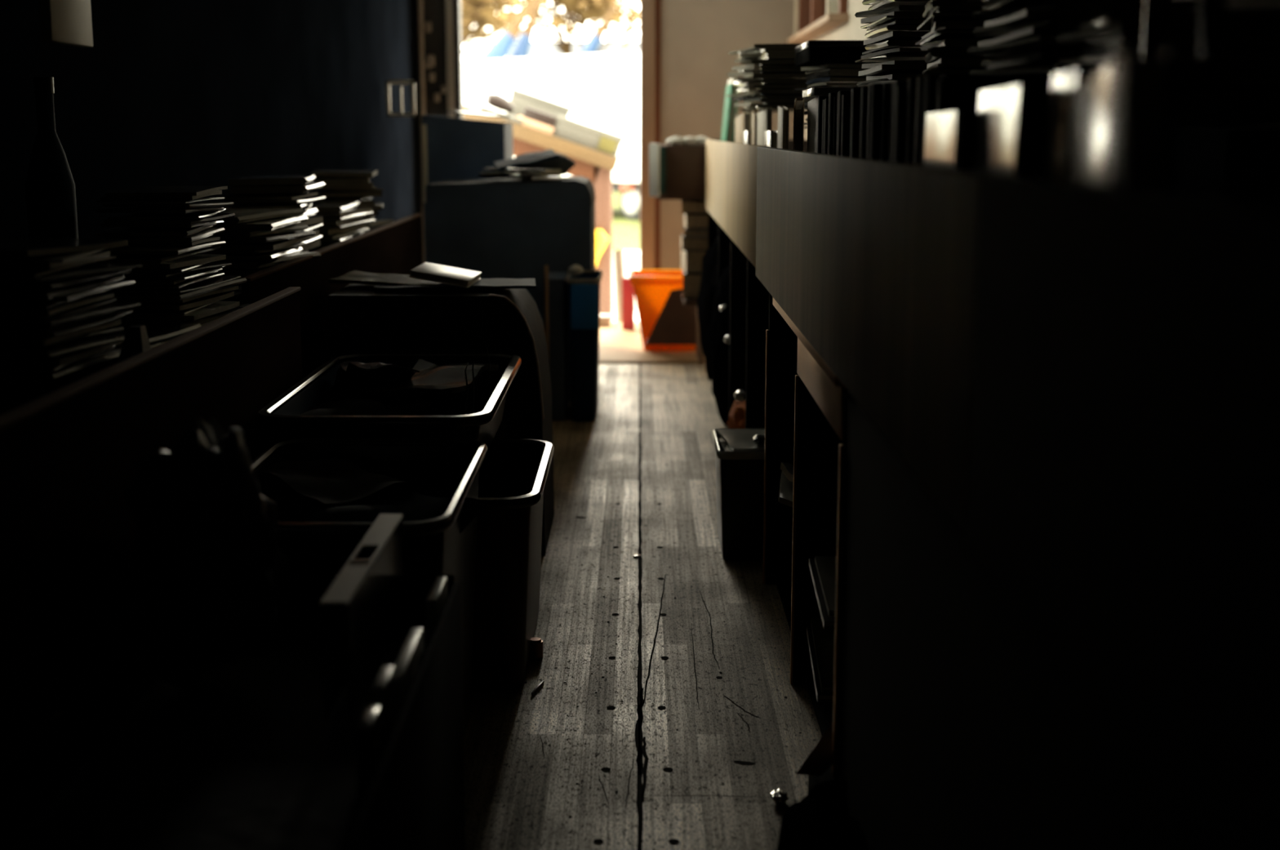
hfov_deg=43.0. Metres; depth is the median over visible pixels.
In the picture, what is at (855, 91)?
book
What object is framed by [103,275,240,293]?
magazine
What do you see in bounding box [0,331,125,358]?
magazine
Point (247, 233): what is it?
magazine
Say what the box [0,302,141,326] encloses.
magazine
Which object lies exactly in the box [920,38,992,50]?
magazine
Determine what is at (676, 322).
folder
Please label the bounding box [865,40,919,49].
magazine
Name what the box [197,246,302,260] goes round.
magazine
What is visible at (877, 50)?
magazine
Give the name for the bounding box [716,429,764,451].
magazine
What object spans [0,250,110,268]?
magazine
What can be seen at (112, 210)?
magazine
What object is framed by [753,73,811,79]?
magazine
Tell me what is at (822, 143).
book
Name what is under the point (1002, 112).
book
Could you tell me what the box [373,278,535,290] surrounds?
magazine
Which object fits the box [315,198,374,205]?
magazine
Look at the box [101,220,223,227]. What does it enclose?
magazine
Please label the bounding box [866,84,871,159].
book
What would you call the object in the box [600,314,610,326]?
paper pad
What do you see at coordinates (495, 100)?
bag
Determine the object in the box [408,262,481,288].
book
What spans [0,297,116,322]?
magazine
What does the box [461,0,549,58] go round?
bare tree
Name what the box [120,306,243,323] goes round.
magazine
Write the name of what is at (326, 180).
magazine
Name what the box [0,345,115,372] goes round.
magazine
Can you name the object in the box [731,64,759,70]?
magazine
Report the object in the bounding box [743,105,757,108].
magazine
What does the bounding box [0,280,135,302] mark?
magazine
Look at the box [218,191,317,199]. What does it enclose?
magazine
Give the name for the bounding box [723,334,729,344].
paper tag
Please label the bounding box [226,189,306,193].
magazine
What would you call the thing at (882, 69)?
magazine
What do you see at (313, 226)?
magazine
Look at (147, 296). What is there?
magazine
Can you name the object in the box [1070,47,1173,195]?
book
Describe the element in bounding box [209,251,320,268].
magazine
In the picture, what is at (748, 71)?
magazine
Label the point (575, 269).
cup
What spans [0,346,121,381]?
magazine
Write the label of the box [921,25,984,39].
magazine
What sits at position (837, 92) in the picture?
book
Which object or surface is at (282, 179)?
magazine
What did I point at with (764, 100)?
magazine
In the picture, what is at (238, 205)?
magazine
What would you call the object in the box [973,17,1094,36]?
magazine
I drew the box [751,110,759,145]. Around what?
book
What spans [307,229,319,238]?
magazine
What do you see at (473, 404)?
wire
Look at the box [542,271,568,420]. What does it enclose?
trash bin
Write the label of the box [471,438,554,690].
trash bin
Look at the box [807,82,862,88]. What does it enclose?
magazine
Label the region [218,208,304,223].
magazine
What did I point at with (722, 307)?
paper tag
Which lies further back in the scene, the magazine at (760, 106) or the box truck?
the box truck
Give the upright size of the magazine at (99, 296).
0.011 m
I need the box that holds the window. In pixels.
[787,0,848,43]
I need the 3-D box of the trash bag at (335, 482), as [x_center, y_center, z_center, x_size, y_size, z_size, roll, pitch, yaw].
[-0.539,0.100,2.863,0.181,0.042,0.262,-8,13,-39]
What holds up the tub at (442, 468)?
on the floor
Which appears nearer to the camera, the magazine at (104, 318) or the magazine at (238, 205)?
the magazine at (104, 318)
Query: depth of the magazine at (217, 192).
3.07 m
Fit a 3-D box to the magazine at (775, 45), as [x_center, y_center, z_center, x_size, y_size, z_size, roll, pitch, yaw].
[0.453,-1.122,4.829,0.203,0.014,0.270,2,10,10]
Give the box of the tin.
[528,636,542,658]
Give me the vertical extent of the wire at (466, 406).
0.141 m
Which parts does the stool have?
seat, leg, leg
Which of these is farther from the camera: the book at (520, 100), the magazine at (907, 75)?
the book at (520, 100)
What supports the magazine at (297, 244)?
on the magazine at (268, 255)
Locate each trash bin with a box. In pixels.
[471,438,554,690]
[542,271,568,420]
[711,428,764,560]
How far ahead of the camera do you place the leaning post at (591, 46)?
30.11 m
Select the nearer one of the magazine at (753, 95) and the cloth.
the magazine at (753, 95)
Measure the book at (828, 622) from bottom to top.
0.057 m
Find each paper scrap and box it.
[632,554,640,557]
[769,788,789,804]
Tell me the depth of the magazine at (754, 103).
5.55 m
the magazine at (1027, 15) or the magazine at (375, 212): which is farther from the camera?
the magazine at (375, 212)
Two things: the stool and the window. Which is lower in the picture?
the stool
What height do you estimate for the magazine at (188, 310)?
0.011 m
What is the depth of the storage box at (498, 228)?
6.58 m
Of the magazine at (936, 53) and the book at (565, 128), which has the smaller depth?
the magazine at (936, 53)
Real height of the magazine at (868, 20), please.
0.016 m
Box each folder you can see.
[622,276,634,329]
[644,288,696,344]
[720,76,739,142]
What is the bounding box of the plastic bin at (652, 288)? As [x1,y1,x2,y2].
[629,269,696,350]
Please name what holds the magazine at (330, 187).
on the magazine at (377, 188)
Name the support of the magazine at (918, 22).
on the magazine at (879, 31)
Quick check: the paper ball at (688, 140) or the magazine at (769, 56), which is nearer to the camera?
the magazine at (769, 56)
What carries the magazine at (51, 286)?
on the magazine at (4, 295)
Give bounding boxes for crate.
[648,142,706,199]
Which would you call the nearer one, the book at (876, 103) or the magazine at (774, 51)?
the book at (876, 103)
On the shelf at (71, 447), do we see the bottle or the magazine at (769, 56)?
the bottle
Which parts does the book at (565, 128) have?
lid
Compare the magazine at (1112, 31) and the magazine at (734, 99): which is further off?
the magazine at (734, 99)
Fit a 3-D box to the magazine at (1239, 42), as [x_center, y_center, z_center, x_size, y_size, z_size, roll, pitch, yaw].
[0.634,-0.436,1.869,0.215,0.020,0.280,1,11,5]
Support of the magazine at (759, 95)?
on the magazine at (764, 100)
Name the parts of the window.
pane, sill, frame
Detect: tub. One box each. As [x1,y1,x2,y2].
[250,438,487,739]
[255,353,521,450]
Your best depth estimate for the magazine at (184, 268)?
3.00 m
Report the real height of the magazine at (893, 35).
0.015 m
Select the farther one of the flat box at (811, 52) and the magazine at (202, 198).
the flat box at (811, 52)
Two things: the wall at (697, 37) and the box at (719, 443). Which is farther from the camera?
the wall at (697, 37)
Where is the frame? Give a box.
[386,80,415,116]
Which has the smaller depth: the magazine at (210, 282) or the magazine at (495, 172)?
the magazine at (210, 282)
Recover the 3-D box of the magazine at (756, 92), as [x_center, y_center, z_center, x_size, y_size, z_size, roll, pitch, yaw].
[0.440,-1.149,5.640,0.192,0.017,0.260,-4,11,-20]
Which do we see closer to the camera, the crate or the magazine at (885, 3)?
the magazine at (885, 3)
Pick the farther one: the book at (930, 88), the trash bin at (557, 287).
the trash bin at (557, 287)
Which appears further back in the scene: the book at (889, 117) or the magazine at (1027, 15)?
the book at (889, 117)
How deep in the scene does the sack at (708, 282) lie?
6.83 m
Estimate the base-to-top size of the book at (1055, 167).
0.350 m
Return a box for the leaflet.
[333,361,419,387]
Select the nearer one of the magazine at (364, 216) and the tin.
the tin
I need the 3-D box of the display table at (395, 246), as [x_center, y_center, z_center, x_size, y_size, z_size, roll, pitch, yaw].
[-1.056,-0.200,5.106,0.379,0.778,2.880,0,10,0]
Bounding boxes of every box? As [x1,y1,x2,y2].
[425,175,595,401]
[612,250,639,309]
[719,443,724,556]
[794,40,869,66]
[924,111,965,170]
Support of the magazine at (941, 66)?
on the magazine
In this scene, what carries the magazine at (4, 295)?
on the magazine at (120, 283)
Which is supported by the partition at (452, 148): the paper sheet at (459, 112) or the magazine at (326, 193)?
the paper sheet at (459, 112)
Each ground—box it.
[599,321,705,363]
[612,191,639,250]
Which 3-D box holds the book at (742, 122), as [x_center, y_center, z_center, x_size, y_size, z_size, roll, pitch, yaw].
[0.372,-0.999,5.905,0.022,0.265,0.316,-1,10,-3]
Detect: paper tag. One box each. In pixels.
[719,303,727,311]
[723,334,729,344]
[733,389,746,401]
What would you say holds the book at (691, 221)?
on the book at (687, 233)
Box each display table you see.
[218,213,422,378]
[462,103,618,321]
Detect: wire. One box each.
[464,362,468,414]
[471,357,475,413]
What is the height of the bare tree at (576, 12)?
6.098 m
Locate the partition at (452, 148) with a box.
[421,115,513,262]
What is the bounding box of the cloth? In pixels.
[595,229,608,267]
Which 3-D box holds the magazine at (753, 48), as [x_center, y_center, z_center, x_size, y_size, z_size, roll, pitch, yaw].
[0.445,-1.294,5.622,0.192,0.012,0.260,-3,9,-20]
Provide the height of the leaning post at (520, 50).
3.850 m
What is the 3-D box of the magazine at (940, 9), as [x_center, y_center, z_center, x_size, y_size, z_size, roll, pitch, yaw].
[0.607,-0.697,2.776,0.212,0.012,0.280,2,11,7]
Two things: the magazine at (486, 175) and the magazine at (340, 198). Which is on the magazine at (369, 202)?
the magazine at (340, 198)
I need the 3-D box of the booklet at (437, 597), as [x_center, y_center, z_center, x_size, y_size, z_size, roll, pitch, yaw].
[-0.282,0.263,2.265,0.016,0.075,0.125,0,10,0]
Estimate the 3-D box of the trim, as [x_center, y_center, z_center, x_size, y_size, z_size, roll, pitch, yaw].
[-0.458,-1.668,9.236,1.145,2.200,0.130,0,10,0]
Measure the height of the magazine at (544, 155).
0.085 m
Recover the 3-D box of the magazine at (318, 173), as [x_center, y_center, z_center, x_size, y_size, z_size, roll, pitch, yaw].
[-1.068,-0.911,5.886,0.216,0.019,0.340,-1,11,-6]
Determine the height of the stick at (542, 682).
0.006 m
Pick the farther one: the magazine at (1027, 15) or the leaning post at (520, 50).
the leaning post at (520, 50)
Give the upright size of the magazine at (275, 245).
0.019 m
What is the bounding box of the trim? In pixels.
[640,0,660,269]
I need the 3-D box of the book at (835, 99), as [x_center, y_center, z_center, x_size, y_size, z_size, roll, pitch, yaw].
[0.448,-0.493,3.057,0.170,0.242,0.024,0,11,1]
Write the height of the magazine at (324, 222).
0.019 m
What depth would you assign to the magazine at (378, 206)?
5.76 m
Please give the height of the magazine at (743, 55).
0.016 m
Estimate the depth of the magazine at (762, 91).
4.72 m
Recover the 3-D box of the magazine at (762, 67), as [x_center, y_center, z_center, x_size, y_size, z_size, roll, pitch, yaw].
[0.460,-1.058,4.842,0.203,0.015,0.270,1,10,4]
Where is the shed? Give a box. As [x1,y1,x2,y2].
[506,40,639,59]
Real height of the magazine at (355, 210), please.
0.016 m
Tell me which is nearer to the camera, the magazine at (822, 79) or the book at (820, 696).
the book at (820, 696)
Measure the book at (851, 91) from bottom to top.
0.250 m
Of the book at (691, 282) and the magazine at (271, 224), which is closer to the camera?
the magazine at (271, 224)
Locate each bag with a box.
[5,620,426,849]
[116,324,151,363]
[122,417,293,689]
[262,457,417,509]
[303,488,484,533]
[485,93,514,112]
[511,151,575,175]
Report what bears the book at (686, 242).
on the book at (691, 260)
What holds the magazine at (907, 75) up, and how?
on the magazine at (880, 81)
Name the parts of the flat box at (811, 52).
lid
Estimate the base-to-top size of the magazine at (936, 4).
0.014 m
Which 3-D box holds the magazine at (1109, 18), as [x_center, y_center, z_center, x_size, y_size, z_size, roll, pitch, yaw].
[0.627,-0.466,1.877,0.214,0.016,0.280,1,10,8]
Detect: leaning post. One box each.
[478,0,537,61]
[506,0,542,59]
[576,3,617,55]
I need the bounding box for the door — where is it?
[413,0,463,263]
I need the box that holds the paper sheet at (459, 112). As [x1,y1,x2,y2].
[444,110,513,118]
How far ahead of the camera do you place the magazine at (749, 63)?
5.48 m
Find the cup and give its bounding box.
[568,264,583,275]
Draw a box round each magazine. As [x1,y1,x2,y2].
[0,236,128,256]
[0,247,107,263]
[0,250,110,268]
[0,255,115,276]
[0,262,142,283]
[0,269,132,290]
[0,274,124,300]
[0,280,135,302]
[0,289,110,310]
[0,293,114,315]
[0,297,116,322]
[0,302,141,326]
[0,310,133,336]
[0,311,114,332]
[0,318,121,346]
[0,326,124,351]
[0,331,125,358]
[0,341,123,365]
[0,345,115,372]
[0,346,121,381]
[0,358,118,386]
[93,253,226,269]
[95,206,224,213]
[95,223,217,236]
[96,196,224,204]
[96,244,220,263]
[100,190,222,200]
[100,227,225,242]
[100,277,246,300]
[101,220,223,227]
[102,201,233,207]
[102,240,226,254]
[103,213,235,223]
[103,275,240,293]
[105,186,227,195]
[107,208,226,219]
[112,323,200,345]
[113,285,238,302]
[115,337,173,348]
[116,301,239,320]
[117,272,224,288]
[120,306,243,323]
[122,265,227,279]
[123,262,231,277]
[124,291,234,311]
[128,236,220,245]
[130,262,209,272]
[130,301,216,314]
[133,267,222,284]
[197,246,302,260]
[199,318,217,325]
[201,242,305,253]
[208,224,308,237]
[209,215,308,231]
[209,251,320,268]
[212,236,307,250]
[214,265,273,276]
[215,230,315,242]
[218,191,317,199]
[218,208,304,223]
[223,195,325,203]
[224,200,315,208]
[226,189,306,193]
[228,174,315,186]
[230,182,324,191]
[292,215,322,224]
[297,208,318,216]
[297,235,322,244]
[301,203,311,213]
[301,239,319,251]
[303,223,323,231]
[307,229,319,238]
[310,200,359,212]
[311,169,377,177]
[311,177,369,182]
[311,207,373,216]
[314,222,365,234]
[315,185,377,189]
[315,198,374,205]
[316,195,373,200]
[316,214,363,225]
[316,218,375,228]
[319,187,382,191]
[319,226,369,239]
[320,190,382,197]
[320,232,362,243]
[322,179,373,186]
[322,211,373,220]
[329,270,441,284]
[355,202,383,210]
[359,215,372,218]
[363,210,378,215]
[365,219,393,226]
[368,358,498,396]
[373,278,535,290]
[478,173,559,178]
[480,171,560,173]
[483,167,561,172]
[493,148,558,170]
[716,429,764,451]
[717,436,726,451]
[724,444,764,451]
[726,91,759,96]
[727,71,762,76]
[728,46,759,53]
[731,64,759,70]
[732,97,760,102]
[733,57,760,62]
[733,81,762,86]
[733,102,763,106]
[735,76,761,82]
[736,93,760,97]
[737,50,760,54]
[737,53,762,59]
[737,86,755,88]
[737,88,758,92]
[738,70,760,72]
[739,108,793,112]
[740,61,753,65]
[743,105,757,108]
[751,58,795,66]
[753,43,802,48]
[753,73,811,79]
[754,84,808,90]
[755,104,807,109]
[758,88,802,95]
[758,94,802,97]
[759,46,796,53]
[760,49,794,58]
[760,53,795,59]
[760,65,800,69]
[760,69,808,73]
[760,97,795,104]
[761,78,811,84]
[778,471,793,506]
[780,462,793,482]
[795,88,808,90]
[799,97,813,102]
[800,63,862,71]
[805,68,868,74]
[805,70,866,80]
[805,77,866,84]
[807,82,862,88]
[854,4,925,17]
[854,54,925,62]
[856,77,915,86]
[858,64,927,75]
[860,11,924,23]
[860,15,926,28]
[861,47,930,58]
[862,0,883,4]
[862,44,920,54]
[862,59,929,68]
[863,31,930,44]
[864,24,930,38]
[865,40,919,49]
[866,19,924,32]
[866,73,924,80]
[867,0,928,9]
[915,30,999,45]
[916,12,1002,30]
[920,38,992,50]
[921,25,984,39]
[921,62,983,74]
[922,0,994,17]
[923,46,1004,62]
[924,0,932,8]
[926,57,998,68]
[930,19,991,31]
[935,7,982,12]
[967,0,999,2]
[967,35,1088,57]
[969,64,1098,75]
[972,0,1199,17]
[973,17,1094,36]
[977,26,1075,46]
[981,0,1144,10]
[981,48,1095,69]
[984,8,1191,26]
[1055,51,1279,71]
[1057,19,1279,42]
[1072,8,1279,31]
[1075,32,1279,56]
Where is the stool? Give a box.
[681,296,702,365]
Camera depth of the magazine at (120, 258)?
3.00 m
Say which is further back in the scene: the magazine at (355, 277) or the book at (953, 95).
the magazine at (355, 277)
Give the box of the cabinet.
[705,139,807,428]
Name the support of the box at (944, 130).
on the counter
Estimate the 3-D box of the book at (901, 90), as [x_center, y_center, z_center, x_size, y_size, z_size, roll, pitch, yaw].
[0.444,-0.354,2.288,0.170,0.242,0.024,0,9,1]
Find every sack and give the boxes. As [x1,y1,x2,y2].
[697,235,718,380]
[706,266,730,426]
[726,400,745,428]
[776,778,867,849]
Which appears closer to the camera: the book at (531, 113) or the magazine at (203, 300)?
the magazine at (203, 300)
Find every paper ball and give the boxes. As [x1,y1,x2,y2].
[665,135,684,145]
[682,135,697,145]
[696,135,710,145]
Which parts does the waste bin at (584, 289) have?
panel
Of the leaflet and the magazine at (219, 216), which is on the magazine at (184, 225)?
the magazine at (219, 216)
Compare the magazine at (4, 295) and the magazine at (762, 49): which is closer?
the magazine at (4, 295)
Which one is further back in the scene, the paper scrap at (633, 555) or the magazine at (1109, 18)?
the paper scrap at (633, 555)
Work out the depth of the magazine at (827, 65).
4.26 m
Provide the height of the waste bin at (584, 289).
0.551 m
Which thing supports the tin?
on the floor
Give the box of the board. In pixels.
[38,0,93,47]
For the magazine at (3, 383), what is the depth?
2.39 m
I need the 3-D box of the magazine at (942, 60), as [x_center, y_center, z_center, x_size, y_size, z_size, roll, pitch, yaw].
[0.611,-0.618,2.786,0.214,0.014,0.280,1,10,5]
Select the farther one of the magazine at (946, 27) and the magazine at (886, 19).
the magazine at (886, 19)
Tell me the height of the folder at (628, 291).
0.288 m
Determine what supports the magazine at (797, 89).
on the magazine
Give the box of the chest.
[328,283,554,555]
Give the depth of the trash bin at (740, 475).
4.20 m
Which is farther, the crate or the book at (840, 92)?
the crate
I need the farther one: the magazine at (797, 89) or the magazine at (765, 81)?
the magazine at (765, 81)
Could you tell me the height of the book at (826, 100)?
0.242 m
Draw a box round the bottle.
[24,76,78,238]
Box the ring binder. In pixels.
[319,513,405,719]
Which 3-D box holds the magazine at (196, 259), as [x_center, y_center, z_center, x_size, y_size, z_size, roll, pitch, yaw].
[-0.948,-0.315,3.116,0.213,0.016,0.300,1,10,5]
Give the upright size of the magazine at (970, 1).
0.017 m
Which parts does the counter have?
rail, panel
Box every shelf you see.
[0,286,302,767]
[773,570,833,736]
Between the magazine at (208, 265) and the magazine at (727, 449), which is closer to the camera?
the magazine at (208, 265)
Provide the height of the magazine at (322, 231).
0.019 m
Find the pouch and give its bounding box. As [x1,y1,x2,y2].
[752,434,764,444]
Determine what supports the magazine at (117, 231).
on the magazine at (206, 233)
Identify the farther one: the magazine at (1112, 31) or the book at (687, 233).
the book at (687, 233)
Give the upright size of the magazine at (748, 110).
0.009 m
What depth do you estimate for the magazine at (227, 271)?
4.02 m
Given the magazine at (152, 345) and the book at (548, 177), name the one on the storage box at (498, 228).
the book at (548, 177)
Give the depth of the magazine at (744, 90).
5.62 m
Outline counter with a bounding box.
[755,146,1279,849]
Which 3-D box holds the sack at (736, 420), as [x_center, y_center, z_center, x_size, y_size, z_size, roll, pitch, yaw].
[0.398,-0.002,5.267,0.226,0.329,0.531,0,10,0]
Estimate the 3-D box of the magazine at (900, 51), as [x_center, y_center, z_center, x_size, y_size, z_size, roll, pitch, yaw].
[0.599,-0.767,3.369,0.212,0.014,0.280,-1,11,-8]
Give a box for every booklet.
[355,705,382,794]
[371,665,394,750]
[388,626,424,735]
[425,576,448,649]
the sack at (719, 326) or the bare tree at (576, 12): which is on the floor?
the sack at (719, 326)
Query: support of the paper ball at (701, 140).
on the crate
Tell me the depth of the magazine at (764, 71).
4.71 m
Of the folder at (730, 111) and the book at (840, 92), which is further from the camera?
the folder at (730, 111)
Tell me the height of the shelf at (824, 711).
0.015 m
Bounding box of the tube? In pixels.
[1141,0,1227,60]
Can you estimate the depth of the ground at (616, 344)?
8.16 m
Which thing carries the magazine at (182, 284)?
on the magazine at (210, 282)
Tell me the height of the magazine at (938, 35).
0.011 m
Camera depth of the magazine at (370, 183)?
5.70 m
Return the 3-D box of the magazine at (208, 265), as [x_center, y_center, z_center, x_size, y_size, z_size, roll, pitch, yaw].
[-0.942,-0.299,3.115,0.211,0.008,0.300,2,10,9]
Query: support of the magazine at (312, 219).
on the magazine
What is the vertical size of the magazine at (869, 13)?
0.017 m
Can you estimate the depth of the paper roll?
9.42 m
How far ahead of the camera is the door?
8.98 m
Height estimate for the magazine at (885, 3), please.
0.013 m
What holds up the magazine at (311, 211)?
on the magazine at (312, 219)
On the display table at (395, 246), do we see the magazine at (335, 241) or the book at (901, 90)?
the magazine at (335, 241)
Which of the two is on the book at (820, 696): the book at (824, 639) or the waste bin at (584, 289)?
the book at (824, 639)
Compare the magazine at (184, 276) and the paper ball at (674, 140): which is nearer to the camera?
the magazine at (184, 276)
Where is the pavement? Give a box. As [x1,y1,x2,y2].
[613,309,639,321]
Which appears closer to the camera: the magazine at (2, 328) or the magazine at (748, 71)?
the magazine at (2, 328)
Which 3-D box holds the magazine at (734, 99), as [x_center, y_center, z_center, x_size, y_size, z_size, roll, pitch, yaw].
[0.460,-1.129,5.646,0.194,0.018,0.260,-3,10,-19]
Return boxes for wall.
[0,0,418,239]
[660,0,795,269]
[804,0,1279,139]
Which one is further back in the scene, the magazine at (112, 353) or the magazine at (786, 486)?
the magazine at (786, 486)
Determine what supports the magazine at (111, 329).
on the magazine at (59, 349)
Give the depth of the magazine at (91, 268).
2.44 m
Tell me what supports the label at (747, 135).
on the riser
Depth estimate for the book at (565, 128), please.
10.30 m
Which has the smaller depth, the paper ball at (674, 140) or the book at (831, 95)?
the book at (831, 95)
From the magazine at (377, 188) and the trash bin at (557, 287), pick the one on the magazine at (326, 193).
the magazine at (377, 188)
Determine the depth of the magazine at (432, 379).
3.71 m
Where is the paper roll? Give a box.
[612,249,625,321]
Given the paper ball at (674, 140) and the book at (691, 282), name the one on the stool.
the book at (691, 282)
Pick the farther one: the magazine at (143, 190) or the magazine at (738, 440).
the magazine at (738, 440)
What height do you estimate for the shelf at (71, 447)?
0.761 m
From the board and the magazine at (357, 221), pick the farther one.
the magazine at (357, 221)
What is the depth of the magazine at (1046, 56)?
2.17 m
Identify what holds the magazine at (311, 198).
on the magazine at (238, 205)
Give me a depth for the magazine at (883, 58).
3.36 m
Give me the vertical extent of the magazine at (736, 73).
0.017 m
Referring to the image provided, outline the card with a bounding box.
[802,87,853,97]
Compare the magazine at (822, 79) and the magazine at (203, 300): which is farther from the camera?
the magazine at (822, 79)
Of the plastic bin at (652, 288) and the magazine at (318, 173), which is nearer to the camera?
the magazine at (318, 173)
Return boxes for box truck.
[462,51,639,220]
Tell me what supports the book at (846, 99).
on the riser
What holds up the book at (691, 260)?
on the book
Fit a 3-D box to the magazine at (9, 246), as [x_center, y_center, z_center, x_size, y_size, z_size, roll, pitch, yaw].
[-0.961,-0.275,2.507,0.213,0.014,0.300,2,10,10]
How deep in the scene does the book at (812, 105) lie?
3.54 m
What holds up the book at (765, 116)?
on the riser
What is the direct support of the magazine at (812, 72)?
on the magazine at (832, 73)
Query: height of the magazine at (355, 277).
0.029 m
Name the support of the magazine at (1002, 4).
on the magazine at (1060, 4)
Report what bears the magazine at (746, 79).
on the magazine at (744, 84)
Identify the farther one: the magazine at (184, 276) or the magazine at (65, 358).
the magazine at (184, 276)
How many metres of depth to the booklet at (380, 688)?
1.86 m
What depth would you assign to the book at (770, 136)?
4.46 m
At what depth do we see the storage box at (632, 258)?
11.89 m
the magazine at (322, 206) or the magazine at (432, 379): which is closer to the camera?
the magazine at (432, 379)
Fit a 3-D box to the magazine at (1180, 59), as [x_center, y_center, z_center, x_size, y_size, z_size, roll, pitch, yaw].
[0.617,-0.417,1.869,0.215,0.021,0.280,0,11,2]
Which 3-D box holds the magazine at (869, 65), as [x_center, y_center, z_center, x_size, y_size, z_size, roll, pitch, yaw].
[0.598,-0.750,3.381,0.214,0.016,0.280,-1,10,-6]
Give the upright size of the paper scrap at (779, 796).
0.020 m
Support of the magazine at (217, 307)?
on the magazine at (220, 314)
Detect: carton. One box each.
[0,574,465,849]
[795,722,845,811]
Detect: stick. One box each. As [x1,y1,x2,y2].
[531,680,544,694]
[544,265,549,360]
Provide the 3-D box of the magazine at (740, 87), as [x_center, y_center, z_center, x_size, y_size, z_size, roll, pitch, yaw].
[0.443,-1.169,5.638,0.192,0.013,0.260,0,10,-1]
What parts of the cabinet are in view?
panel, panel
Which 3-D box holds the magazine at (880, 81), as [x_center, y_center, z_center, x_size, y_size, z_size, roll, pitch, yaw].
[0.592,-0.710,3.373,0.214,0.013,0.280,-1,10,-9]
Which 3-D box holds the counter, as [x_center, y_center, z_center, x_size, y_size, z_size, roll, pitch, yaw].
[0.592,0.154,2.343,0.607,1.063,3.557,0,10,0]
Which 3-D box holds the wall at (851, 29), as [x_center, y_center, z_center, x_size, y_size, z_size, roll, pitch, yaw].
[0.945,-0.798,3.997,0.090,2.350,10.750,0,10,0]
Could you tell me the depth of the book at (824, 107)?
3.29 m
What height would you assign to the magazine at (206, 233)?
0.015 m
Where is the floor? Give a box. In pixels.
[0,363,822,849]
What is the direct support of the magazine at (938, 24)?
on the magazine at (946, 27)
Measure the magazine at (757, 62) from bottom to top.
0.020 m
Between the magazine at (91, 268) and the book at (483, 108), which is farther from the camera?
the book at (483, 108)
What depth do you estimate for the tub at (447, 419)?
3.37 m
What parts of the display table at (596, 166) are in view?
leg, leg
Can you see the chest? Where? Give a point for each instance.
(363, 319)
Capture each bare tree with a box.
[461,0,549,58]
[462,8,519,56]
[494,0,639,56]
[613,3,639,44]
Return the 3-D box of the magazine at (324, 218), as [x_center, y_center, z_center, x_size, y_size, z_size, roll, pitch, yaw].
[-1.034,-0.691,5.360,0.213,0.011,0.400,1,10,5]
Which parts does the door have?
lock rod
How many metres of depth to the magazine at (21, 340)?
2.38 m
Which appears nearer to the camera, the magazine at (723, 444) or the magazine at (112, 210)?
the magazine at (112, 210)
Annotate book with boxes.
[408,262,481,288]
[479,105,522,124]
[505,87,572,117]
[517,115,554,134]
[523,106,556,127]
[532,175,561,179]
[551,115,624,156]
[680,234,707,249]
[680,248,706,273]
[681,199,708,213]
[682,271,701,298]
[683,213,708,229]
[684,228,708,236]
[734,111,750,143]
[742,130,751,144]
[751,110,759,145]
[756,106,772,146]
[764,130,777,147]
[777,106,789,149]
[792,97,804,151]
[806,626,833,702]
[807,93,828,152]
[808,558,835,628]
[810,617,835,692]
[814,555,836,616]
[817,96,828,153]
[821,99,824,153]
[822,106,824,153]
[823,97,828,154]
[827,93,837,155]
[832,97,837,155]
[835,92,838,155]
[836,90,851,155]
[840,94,850,156]
[849,87,861,158]
[849,91,851,154]
[859,86,868,159]
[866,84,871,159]
[869,84,882,160]
[880,83,888,161]
[886,82,892,161]
[890,80,907,162]
[890,82,893,155]
[894,84,907,163]
[920,74,940,165]
[936,79,1052,179]
[940,73,1052,79]
[973,84,1029,177]
[1040,68,1085,183]
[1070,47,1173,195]
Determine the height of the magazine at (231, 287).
0.011 m
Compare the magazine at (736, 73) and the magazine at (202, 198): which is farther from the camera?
the magazine at (736, 73)
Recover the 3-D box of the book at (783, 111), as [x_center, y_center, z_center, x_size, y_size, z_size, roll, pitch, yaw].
[0.372,-0.701,4.239,0.016,0.259,0.268,0,10,2]
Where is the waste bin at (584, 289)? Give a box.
[564,270,602,421]
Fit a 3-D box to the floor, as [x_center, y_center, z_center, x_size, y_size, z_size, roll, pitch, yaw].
[-0.175,0.372,4.208,2.350,0.031,10.750,0,10,0]
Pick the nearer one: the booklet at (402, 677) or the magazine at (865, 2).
the booklet at (402, 677)
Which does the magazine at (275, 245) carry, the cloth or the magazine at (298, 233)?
the magazine at (298, 233)
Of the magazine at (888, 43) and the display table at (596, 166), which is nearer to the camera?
the magazine at (888, 43)
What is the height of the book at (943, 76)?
0.251 m
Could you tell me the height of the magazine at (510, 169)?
0.017 m
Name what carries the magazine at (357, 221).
on the magazine at (322, 231)

